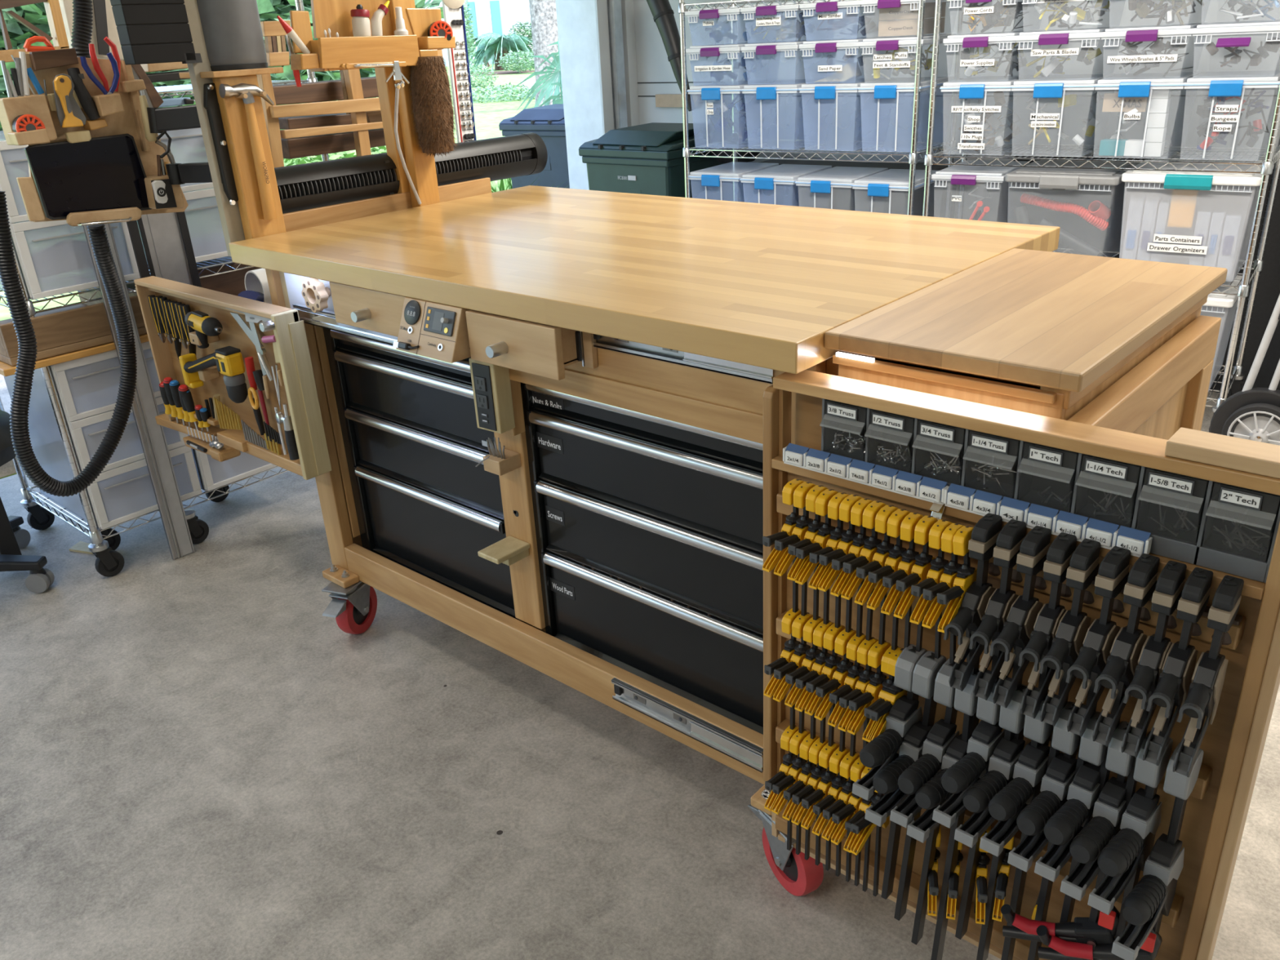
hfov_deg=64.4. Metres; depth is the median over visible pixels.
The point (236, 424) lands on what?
bit
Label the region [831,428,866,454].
screws
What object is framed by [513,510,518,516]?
plate
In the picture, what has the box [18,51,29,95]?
tool
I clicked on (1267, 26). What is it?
storage bin
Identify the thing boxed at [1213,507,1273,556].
screws
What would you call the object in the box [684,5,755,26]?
storage bin
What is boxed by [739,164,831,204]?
storage bin
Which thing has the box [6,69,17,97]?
tool
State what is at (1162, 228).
organizer
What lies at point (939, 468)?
screws
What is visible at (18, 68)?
tool
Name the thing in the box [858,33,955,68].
storage bin
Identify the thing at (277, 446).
bit
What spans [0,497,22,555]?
desk leg
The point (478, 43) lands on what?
palm tree
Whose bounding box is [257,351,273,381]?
tool
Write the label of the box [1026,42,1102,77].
contents
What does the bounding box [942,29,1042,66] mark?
storage bin
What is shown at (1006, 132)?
contents
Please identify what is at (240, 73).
shelf
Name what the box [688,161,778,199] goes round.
storage bin
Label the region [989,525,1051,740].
clamp
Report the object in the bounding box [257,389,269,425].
tool
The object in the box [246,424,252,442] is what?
bit
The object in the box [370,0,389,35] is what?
glue bottle
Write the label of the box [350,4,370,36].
glue bottle
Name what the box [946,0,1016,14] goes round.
storage bin
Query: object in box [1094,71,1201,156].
storage bin
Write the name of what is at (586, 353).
block
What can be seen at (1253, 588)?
shelf
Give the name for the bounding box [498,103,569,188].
wheelie bin
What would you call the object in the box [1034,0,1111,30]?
contents
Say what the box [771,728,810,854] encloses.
clamp
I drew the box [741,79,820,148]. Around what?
storage bin
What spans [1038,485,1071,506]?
screws
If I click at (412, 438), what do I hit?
tool chest
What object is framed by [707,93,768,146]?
contents
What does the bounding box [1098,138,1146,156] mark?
box
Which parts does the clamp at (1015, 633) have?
lever, cheek plate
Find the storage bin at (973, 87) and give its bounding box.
[939,75,1033,153]
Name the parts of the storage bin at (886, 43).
lid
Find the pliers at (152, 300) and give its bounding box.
[147,294,165,342]
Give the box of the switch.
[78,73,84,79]
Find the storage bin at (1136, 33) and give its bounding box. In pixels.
[1100,22,1208,62]
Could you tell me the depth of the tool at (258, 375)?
2.77 m
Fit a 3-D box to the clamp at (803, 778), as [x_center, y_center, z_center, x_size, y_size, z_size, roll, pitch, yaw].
[0.283,0.579,1.791,0.024,0.278,0.098,16,30,36]
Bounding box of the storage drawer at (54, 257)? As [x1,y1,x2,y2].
[0,140,140,299]
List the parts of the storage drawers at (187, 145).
drawer, drawer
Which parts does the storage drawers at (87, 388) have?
drawer, drawer, drawer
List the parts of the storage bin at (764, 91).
lid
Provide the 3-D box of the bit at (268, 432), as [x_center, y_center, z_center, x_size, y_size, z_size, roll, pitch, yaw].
[-1.025,-0.132,2.806,0.007,0.051,0.004,17,31,38]
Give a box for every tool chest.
[322,327,533,626]
[520,382,763,734]
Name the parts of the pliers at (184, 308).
yellow trim, handle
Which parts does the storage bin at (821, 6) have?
lid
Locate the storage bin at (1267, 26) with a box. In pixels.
[1191,19,1279,47]
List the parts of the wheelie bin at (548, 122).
lid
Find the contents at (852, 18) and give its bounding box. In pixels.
[811,9,878,35]
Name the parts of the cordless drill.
handle, yellow trim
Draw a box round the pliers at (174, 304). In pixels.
[169,301,187,348]
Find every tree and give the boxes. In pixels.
[0,2,193,140]
[2,2,268,107]
[163,0,324,106]
[256,0,447,152]
[466,34,502,66]
[468,35,527,71]
[470,32,533,71]
[528,0,560,106]
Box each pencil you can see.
[156,155,161,176]
[160,159,165,175]
[164,161,168,174]
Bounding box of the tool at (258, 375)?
[252,368,264,391]
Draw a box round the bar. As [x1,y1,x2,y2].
[340,61,407,69]
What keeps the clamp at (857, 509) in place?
hanging from the rack at (1218, 804)
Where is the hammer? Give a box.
[218,83,277,219]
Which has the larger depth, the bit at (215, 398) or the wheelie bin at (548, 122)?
the wheelie bin at (548, 122)
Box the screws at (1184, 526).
[1150,502,1199,537]
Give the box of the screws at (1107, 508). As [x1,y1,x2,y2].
[1088,490,1132,524]
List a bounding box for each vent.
[188,320,194,327]
[220,361,226,372]
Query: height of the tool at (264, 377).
0.066 m
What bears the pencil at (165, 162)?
in the holder at (119, 112)
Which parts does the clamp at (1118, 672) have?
lever, cheek plate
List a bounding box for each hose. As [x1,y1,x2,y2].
[0,191,137,497]
[71,0,93,57]
[394,88,421,204]
[1020,193,1108,231]
[1088,200,1111,220]
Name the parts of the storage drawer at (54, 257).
drawer, frame, drawer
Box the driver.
[184,310,222,348]
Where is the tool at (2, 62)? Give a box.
[0,60,12,97]
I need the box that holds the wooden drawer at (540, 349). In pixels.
[465,309,579,380]
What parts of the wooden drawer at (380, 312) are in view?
knob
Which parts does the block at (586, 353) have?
plate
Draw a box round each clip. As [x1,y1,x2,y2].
[385,61,409,88]
[929,500,944,520]
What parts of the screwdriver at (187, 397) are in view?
handle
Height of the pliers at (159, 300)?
0.147 m
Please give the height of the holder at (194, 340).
0.032 m
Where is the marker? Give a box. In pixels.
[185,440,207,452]
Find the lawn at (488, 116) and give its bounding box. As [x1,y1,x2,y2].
[0,62,535,479]
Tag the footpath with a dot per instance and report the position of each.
(526, 83)
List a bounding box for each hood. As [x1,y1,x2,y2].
[12,525,20,532]
[29,567,46,574]
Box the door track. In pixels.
[607,0,627,128]
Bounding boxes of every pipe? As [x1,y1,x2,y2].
[196,0,268,71]
[244,268,272,304]
[1013,204,1100,256]
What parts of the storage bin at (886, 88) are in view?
lid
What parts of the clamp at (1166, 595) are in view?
lever, cheek plate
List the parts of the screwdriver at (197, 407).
handle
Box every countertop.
[228,185,1060,373]
[824,248,1227,392]
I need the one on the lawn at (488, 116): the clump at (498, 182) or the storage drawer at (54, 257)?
the clump at (498, 182)
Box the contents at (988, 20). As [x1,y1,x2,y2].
[961,0,1032,32]
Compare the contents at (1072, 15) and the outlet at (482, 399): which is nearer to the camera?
the outlet at (482, 399)
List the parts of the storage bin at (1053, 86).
lid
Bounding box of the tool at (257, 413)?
[252,397,265,435]
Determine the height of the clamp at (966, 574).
0.237 m
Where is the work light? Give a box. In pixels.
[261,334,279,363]
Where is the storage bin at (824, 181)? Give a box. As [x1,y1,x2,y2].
[795,166,888,208]
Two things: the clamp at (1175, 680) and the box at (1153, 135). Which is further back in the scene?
the box at (1153, 135)
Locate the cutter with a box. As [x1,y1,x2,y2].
[968,200,990,220]
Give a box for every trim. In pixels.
[595,0,613,134]
[621,0,639,126]
[637,78,1276,97]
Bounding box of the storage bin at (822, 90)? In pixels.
[798,77,894,149]
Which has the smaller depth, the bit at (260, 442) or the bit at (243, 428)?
the bit at (260, 442)
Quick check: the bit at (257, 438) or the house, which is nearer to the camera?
the bit at (257, 438)
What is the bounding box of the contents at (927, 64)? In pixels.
[871,44,933,79]
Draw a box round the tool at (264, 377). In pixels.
[262,375,269,399]
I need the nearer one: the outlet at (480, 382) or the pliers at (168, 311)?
the outlet at (480, 382)
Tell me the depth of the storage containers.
1.35 m
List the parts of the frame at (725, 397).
post, bay panel, bay panel, post, post, rail, rail, post, panel, rail, slot plate, slot plate, slot plate, slot plate, rail, rail, post, panel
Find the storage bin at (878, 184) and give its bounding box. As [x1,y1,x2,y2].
[851,168,938,213]
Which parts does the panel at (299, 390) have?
panel, panel, loop handle, cabinet knob, panel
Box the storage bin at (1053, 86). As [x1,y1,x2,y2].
[1009,73,1117,155]
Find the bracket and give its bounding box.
[146,83,238,205]
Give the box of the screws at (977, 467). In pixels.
[970,455,1017,493]
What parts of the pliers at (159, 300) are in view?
yellow trim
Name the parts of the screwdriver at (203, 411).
handle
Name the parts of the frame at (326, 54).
panel, panel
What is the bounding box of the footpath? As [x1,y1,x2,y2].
[520,79,535,89]
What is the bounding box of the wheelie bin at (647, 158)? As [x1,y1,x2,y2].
[578,122,741,201]
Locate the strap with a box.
[93,0,109,55]
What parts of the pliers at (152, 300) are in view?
yellow trim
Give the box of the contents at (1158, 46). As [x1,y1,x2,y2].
[1118,36,1193,76]
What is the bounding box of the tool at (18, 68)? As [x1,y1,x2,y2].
[14,57,23,96]
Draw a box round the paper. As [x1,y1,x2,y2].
[1167,189,1198,228]
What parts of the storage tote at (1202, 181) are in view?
lid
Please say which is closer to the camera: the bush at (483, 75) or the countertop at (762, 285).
the countertop at (762, 285)
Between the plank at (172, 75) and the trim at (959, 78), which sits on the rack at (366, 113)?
the plank at (172, 75)
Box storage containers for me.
[821,398,1279,582]
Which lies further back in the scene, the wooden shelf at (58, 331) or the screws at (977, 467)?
the wooden shelf at (58, 331)
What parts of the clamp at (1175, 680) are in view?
lever, cheek plate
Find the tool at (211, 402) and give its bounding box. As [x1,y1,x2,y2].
[208,397,214,418]
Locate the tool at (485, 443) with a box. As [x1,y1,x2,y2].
[475,440,489,466]
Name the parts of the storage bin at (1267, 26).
lid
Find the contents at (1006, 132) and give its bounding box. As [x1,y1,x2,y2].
[958,91,1021,151]
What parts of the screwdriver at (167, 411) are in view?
handle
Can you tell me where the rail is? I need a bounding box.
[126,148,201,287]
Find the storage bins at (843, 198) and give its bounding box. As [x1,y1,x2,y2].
[751,156,956,218]
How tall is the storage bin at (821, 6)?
0.158 m
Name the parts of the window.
sill, frame post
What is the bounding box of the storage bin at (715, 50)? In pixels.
[685,40,779,71]
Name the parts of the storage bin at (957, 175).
lid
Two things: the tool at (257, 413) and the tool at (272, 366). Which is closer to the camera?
the tool at (272, 366)
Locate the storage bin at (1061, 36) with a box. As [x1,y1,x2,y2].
[1015,26,1122,56]
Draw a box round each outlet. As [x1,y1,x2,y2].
[474,376,486,391]
[476,394,488,408]
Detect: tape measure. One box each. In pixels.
[12,114,45,132]
[427,20,453,40]
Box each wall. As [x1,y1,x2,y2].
[555,0,614,190]
[633,0,1279,202]
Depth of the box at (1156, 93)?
3.74 m
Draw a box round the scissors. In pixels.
[284,34,301,87]
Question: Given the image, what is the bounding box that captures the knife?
[53,73,86,127]
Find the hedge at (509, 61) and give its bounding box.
[497,49,534,72]
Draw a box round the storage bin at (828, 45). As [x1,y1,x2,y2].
[799,35,893,71]
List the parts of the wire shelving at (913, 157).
post, post, wire shelf, wire shelf, post, post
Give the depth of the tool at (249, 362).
2.79 m
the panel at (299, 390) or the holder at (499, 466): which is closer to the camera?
the holder at (499, 466)
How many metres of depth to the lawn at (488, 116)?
24.77 m
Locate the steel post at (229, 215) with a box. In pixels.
[183,0,245,256]
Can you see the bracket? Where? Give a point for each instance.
(185, 117)
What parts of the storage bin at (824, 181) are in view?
lid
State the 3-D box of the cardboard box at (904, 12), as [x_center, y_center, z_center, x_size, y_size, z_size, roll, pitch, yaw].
[1.160,-1.994,4.324,0.175,0.060,0.301,14,29,33]
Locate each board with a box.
[441,0,476,142]
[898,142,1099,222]
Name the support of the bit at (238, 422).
in the block at (234, 438)
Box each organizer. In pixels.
[1121,188,1154,259]
[1137,189,1168,261]
[1150,194,1173,262]
[1188,203,1218,266]
[1203,204,1231,266]
[1216,207,1248,275]
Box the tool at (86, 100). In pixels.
[66,67,100,120]
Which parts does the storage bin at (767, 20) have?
lid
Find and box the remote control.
[151,180,168,203]
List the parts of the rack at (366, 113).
post, rail, rail, rail, rail, post, post, post, round handle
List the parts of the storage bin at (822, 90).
lid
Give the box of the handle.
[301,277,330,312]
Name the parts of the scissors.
blade, handle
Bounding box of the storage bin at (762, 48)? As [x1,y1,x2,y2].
[740,38,836,58]
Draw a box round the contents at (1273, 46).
[1205,36,1279,70]
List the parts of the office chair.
seat, leg, leg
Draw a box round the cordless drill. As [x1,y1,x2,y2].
[178,346,248,403]
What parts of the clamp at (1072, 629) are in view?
lever, cheek plate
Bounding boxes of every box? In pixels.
[110,0,202,64]
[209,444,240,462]
[392,297,471,363]
[469,357,525,435]
[878,17,945,36]
[879,1,946,20]
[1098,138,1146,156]
[1102,93,1147,111]
[1143,141,1164,156]
[1145,126,1167,142]
[1146,111,1168,128]
[1149,97,1170,113]
[1151,88,1172,98]
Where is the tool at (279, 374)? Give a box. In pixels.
[276,369,283,386]
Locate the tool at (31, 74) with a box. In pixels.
[26,67,44,94]
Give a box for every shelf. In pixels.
[0,286,146,365]
[178,66,283,78]
[771,455,1265,599]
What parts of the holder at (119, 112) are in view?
orange handle, handle rod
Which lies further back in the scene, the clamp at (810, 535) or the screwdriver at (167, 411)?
the screwdriver at (167, 411)
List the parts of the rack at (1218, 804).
panel, blue lid, panel, blue lid, blue lid, blue lid, parts strip, blue lid, blue lid, hanging rail, blue lid, blue lid, hanging rail, blue lid, hanging rail, hanging rail, blue lid, blue lid, parts strip, blue lid, blue lid, blue lid, panel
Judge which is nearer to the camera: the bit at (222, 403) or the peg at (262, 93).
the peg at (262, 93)
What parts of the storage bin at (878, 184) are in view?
lid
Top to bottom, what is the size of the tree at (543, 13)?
13.200 m
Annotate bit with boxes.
[213,396,222,428]
[214,398,222,428]
[216,399,224,428]
[217,400,225,428]
[220,401,227,428]
[222,403,228,429]
[223,404,230,429]
[225,404,231,429]
[226,406,232,429]
[228,408,233,429]
[229,408,235,429]
[231,409,236,429]
[233,411,238,429]
[235,413,240,430]
[238,414,242,430]
[241,419,247,440]
[244,422,249,441]
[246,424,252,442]
[249,426,254,444]
[252,430,257,444]
[255,432,259,446]
[258,435,262,447]
[263,421,268,440]
[263,433,270,448]
[266,423,271,440]
[267,435,273,451]
[269,426,273,441]
[271,427,276,442]
[272,439,276,453]
[274,430,279,443]
[275,442,280,454]
[486,440,491,455]
[488,437,495,456]
[493,437,498,457]
[497,437,502,455]
[499,441,502,458]
[502,445,505,458]
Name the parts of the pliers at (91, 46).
handle, handle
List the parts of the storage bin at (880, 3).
lid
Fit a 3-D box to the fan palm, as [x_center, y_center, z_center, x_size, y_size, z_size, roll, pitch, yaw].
[-0.515,-2.716,8.220,1.381,1.764,0.967,17,31,38]
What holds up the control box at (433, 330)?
attached to the countertop at (762, 285)
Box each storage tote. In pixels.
[1004,160,1138,191]
[1121,158,1274,254]
[1200,274,1242,313]
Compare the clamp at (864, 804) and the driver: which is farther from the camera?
the driver
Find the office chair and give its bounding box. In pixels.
[0,409,54,593]
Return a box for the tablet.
[24,133,151,219]
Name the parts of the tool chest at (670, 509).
handle, handle, handle, drawer, drawer, handle, drawer, drawer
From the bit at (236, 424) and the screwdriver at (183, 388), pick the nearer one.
the bit at (236, 424)
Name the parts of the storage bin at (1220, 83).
lid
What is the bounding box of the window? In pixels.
[0,0,69,62]
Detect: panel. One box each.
[58,0,124,60]
[133,275,331,479]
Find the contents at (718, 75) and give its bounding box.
[705,53,764,81]
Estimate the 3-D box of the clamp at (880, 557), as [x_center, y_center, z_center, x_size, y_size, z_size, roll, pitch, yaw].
[0.351,0.157,1.515,0.024,0.238,0.098,17,31,38]
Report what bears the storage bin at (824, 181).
on the wire shelving at (913, 157)
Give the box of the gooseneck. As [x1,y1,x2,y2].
[155,139,175,163]
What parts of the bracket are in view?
arm, arm, mount plate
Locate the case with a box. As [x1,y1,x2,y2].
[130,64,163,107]
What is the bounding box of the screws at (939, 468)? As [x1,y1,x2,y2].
[922,451,962,476]
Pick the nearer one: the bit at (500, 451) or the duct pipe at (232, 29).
the bit at (500, 451)
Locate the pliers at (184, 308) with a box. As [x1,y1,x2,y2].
[177,303,195,354]
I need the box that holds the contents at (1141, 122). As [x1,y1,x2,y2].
[1110,107,1173,148]
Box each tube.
[276,15,310,53]
[646,0,695,111]
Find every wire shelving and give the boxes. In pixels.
[0,0,328,577]
[678,0,964,217]
[922,0,1279,432]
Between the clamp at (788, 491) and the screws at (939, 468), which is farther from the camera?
the clamp at (788, 491)
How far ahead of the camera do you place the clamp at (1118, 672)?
1.29 m
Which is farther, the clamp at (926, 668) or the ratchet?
the ratchet
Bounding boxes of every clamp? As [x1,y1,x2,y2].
[762,479,804,613]
[764,608,800,729]
[764,724,799,850]
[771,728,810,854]
[773,481,816,616]
[773,612,813,733]
[782,733,819,860]
[784,616,823,739]
[786,484,827,620]
[791,737,828,866]
[794,620,834,743]
[795,488,838,624]
[800,742,839,871]
[804,623,845,746]
[808,492,849,628]
[812,746,849,876]
[814,628,856,751]
[817,494,862,632]
[822,751,859,881]
[827,633,866,756]
[830,497,872,637]
[831,757,865,886]
[837,636,878,747]
[840,500,886,640]
[843,766,878,891]
[847,640,891,734]
[849,790,889,896]
[852,644,927,899]
[854,504,897,644]
[862,645,901,741]
[864,650,946,920]
[866,508,910,650]
[867,648,907,742]
[880,512,923,648]
[889,658,959,945]
[893,515,937,652]
[906,668,979,959]
[909,519,951,658]
[922,523,963,663]
[927,823,941,915]
[932,679,1004,939]
[937,525,977,662]
[943,512,1002,742]
[946,822,964,919]
[954,684,1027,959]
[968,519,1026,724]
[973,825,991,924]
[979,693,1053,959]
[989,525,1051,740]
[991,835,1014,921]
[1000,904,1119,946]
[1007,701,1080,959]
[1017,532,1076,747]
[1031,891,1039,919]
[1034,711,1106,922]
[1036,924,1162,959]
[1039,538,1100,769]
[1060,720,1134,923]
[1065,546,1130,774]
[1087,731,1173,940]
[1091,553,1159,814]
[1111,742,1203,959]
[1118,560,1186,826]
[1142,567,1213,799]
[1167,575,1244,844]
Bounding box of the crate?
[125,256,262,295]
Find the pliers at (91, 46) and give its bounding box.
[88,36,120,92]
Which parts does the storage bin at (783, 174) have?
lid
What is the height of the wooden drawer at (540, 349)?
0.101 m
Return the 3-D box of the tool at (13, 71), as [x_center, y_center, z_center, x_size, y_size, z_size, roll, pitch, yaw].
[-1.486,-0.948,2.422,0.012,0.061,0.017,-14,26,-23]
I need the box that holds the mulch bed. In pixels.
[470,70,534,75]
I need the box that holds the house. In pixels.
[425,0,533,66]
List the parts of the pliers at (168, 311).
yellow trim, handle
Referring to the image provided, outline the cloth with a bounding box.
[237,290,263,302]
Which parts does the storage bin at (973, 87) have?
lid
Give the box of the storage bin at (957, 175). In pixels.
[931,160,1029,201]
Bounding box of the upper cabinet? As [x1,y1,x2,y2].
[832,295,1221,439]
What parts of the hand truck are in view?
frame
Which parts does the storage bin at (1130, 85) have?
lid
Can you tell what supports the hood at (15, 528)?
attached to the office chair
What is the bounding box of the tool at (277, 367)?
[275,364,281,409]
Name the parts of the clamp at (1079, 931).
handle, handle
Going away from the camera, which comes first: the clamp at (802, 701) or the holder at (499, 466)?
the clamp at (802, 701)
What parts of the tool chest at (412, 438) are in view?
handle, handle, drawer, handle, drawer, drawer, handle, drawer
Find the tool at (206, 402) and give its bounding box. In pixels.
[204,399,211,417]
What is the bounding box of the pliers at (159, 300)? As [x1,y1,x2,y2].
[155,295,173,343]
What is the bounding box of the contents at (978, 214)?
[968,185,991,220]
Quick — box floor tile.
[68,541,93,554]
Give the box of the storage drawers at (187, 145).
[157,127,228,262]
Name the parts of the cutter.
handle, handle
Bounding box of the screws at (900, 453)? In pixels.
[875,443,912,468]
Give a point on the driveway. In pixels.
(46, 439)
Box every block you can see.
[217,429,248,452]
[575,330,597,368]
[655,93,700,107]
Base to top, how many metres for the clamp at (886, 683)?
0.268 m
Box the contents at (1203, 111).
[1195,88,1269,150]
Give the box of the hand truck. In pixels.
[1209,294,1279,445]
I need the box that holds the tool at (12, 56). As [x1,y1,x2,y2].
[11,54,35,95]
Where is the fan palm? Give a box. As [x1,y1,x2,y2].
[513,41,563,109]
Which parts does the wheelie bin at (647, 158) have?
lid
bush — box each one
[199,150,356,190]
[304,145,386,162]
[469,63,497,87]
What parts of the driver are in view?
rail, handle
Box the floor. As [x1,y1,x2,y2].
[0,391,1279,959]
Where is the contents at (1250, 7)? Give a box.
[1218,0,1279,22]
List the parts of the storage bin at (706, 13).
lid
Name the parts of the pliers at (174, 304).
yellow trim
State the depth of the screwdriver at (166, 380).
3.15 m
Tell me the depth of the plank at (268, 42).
3.21 m
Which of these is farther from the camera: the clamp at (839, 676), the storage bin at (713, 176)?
the storage bin at (713, 176)
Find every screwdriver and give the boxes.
[159,382,173,421]
[163,377,178,423]
[168,380,185,425]
[177,384,191,426]
[182,389,198,430]
[194,404,204,431]
[199,407,210,431]
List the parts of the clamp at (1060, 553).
lever, cheek plate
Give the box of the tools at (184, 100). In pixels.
[158,97,194,107]
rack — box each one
[155,413,225,441]
[257,20,454,168]
[762,369,1279,959]
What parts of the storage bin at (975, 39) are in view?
lid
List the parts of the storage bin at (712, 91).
lid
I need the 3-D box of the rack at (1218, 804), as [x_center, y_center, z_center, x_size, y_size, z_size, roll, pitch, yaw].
[0.525,0.339,1.581,0.761,0.974,0.087,17,31,38]
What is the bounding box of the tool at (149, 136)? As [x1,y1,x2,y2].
[138,90,157,141]
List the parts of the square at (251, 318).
slide knob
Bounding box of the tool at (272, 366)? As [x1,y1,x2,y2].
[271,365,279,404]
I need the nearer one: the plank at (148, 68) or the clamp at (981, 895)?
the clamp at (981, 895)
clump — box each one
[490,133,511,191]
[490,177,512,192]
[493,179,506,191]
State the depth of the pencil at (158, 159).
2.69 m
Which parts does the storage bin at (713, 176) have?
lid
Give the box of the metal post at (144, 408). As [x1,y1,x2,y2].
[83,223,195,559]
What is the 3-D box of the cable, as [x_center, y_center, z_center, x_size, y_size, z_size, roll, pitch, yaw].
[-1.223,-0.864,2.617,0.008,0.067,0.041,17,31,38]
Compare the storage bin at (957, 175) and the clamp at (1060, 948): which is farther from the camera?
the storage bin at (957, 175)
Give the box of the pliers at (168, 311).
[163,299,181,359]
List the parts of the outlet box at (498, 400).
plate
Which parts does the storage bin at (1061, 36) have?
lid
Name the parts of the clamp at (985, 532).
lever, cheek plate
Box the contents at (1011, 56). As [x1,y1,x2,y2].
[960,42,1026,77]
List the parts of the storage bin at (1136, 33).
lid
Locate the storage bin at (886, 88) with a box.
[857,75,955,151]
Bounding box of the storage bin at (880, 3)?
[860,0,960,13]
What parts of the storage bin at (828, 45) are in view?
lid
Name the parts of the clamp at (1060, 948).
handle, handle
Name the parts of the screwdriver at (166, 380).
handle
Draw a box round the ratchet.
[274,403,299,460]
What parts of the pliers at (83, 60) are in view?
handle, handle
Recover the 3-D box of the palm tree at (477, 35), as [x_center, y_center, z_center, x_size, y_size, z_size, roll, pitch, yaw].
[-10.071,-26.939,63.819,3.030,2.039,3.012,7,26,21]
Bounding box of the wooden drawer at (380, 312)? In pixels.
[328,281,406,337]
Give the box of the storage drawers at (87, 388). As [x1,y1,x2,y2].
[49,341,201,529]
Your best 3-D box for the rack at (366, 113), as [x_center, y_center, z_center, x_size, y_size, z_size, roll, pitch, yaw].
[-0.916,-0.713,3.606,0.090,1.682,0.771,17,31,38]
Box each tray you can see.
[182,435,213,455]
[309,35,419,71]
[783,461,933,502]
[944,503,1141,557]
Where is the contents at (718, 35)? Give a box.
[704,14,764,42]
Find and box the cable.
[155,130,171,158]
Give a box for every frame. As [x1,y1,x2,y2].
[178,0,491,239]
[265,268,838,815]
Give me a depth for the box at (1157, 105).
3.76 m
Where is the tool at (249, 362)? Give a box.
[244,356,257,390]
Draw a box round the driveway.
[0,368,66,477]
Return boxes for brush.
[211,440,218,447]
[214,442,222,449]
[408,56,457,156]
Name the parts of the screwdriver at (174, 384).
handle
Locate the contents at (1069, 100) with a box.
[1026,91,1102,146]
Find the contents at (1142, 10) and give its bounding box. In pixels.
[1128,0,1204,26]
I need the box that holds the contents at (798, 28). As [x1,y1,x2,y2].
[753,9,816,42]
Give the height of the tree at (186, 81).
5.484 m
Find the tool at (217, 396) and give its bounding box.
[213,394,220,420]
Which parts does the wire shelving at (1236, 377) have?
post, post, wire shelf, wire shelf, wire shelf, post, post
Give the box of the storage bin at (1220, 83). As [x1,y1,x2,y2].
[1182,70,1279,159]
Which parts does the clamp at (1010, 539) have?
lever, cheek plate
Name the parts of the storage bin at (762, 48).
lid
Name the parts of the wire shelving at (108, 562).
post, post, wire shelf, wire shelf, wire shelf, post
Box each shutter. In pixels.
[466,1,477,45]
[489,0,502,35]
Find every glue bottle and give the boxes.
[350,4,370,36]
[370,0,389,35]
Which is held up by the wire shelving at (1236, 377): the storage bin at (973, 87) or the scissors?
the storage bin at (973, 87)
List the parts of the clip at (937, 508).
handle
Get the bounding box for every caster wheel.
[321,580,377,634]
[747,804,823,896]
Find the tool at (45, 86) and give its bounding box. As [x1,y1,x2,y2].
[44,80,47,95]
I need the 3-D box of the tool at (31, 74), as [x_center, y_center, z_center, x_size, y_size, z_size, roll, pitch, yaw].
[-1.459,-0.962,2.451,0.028,0.062,0.014,-15,27,-25]
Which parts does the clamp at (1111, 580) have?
lever, cheek plate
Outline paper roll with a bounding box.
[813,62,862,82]
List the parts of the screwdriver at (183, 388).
handle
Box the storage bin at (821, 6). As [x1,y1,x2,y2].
[799,0,877,19]
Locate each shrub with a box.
[462,0,476,75]
[506,20,533,67]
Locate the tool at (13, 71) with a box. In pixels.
[9,67,21,95]
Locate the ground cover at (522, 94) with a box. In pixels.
[471,82,535,102]
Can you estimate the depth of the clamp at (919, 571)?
1.45 m
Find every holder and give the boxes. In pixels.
[0,48,188,226]
[188,331,219,346]
[197,365,219,381]
[482,448,520,475]
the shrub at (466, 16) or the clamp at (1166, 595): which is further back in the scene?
the shrub at (466, 16)
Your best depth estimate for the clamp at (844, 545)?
1.53 m
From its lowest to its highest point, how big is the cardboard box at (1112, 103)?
0.065 m
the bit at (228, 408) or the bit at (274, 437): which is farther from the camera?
the bit at (228, 408)
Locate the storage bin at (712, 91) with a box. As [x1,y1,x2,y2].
[686,80,779,146]
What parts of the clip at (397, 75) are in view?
handle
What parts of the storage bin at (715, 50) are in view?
lid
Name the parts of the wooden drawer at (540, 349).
knob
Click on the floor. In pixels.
(198, 762)
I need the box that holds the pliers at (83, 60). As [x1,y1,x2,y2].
[80,52,119,94]
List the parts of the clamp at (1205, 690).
lever, cheek plate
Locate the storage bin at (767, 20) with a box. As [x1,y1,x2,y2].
[740,1,815,26]
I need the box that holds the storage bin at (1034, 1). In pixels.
[1022,0,1087,4]
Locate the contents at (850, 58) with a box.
[826,50,866,66]
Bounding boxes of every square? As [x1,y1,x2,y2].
[226,307,263,346]
[244,312,271,375]
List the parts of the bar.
screw knob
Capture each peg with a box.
[235,93,247,98]
[259,91,266,96]
[477,536,529,565]
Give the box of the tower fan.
[274,132,547,213]
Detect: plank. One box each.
[0,333,149,376]
[140,62,187,72]
[146,70,190,82]
[264,36,272,53]
[271,35,277,52]
[272,76,378,105]
[275,35,281,52]
[278,112,351,129]
[280,35,286,52]
[280,128,386,159]

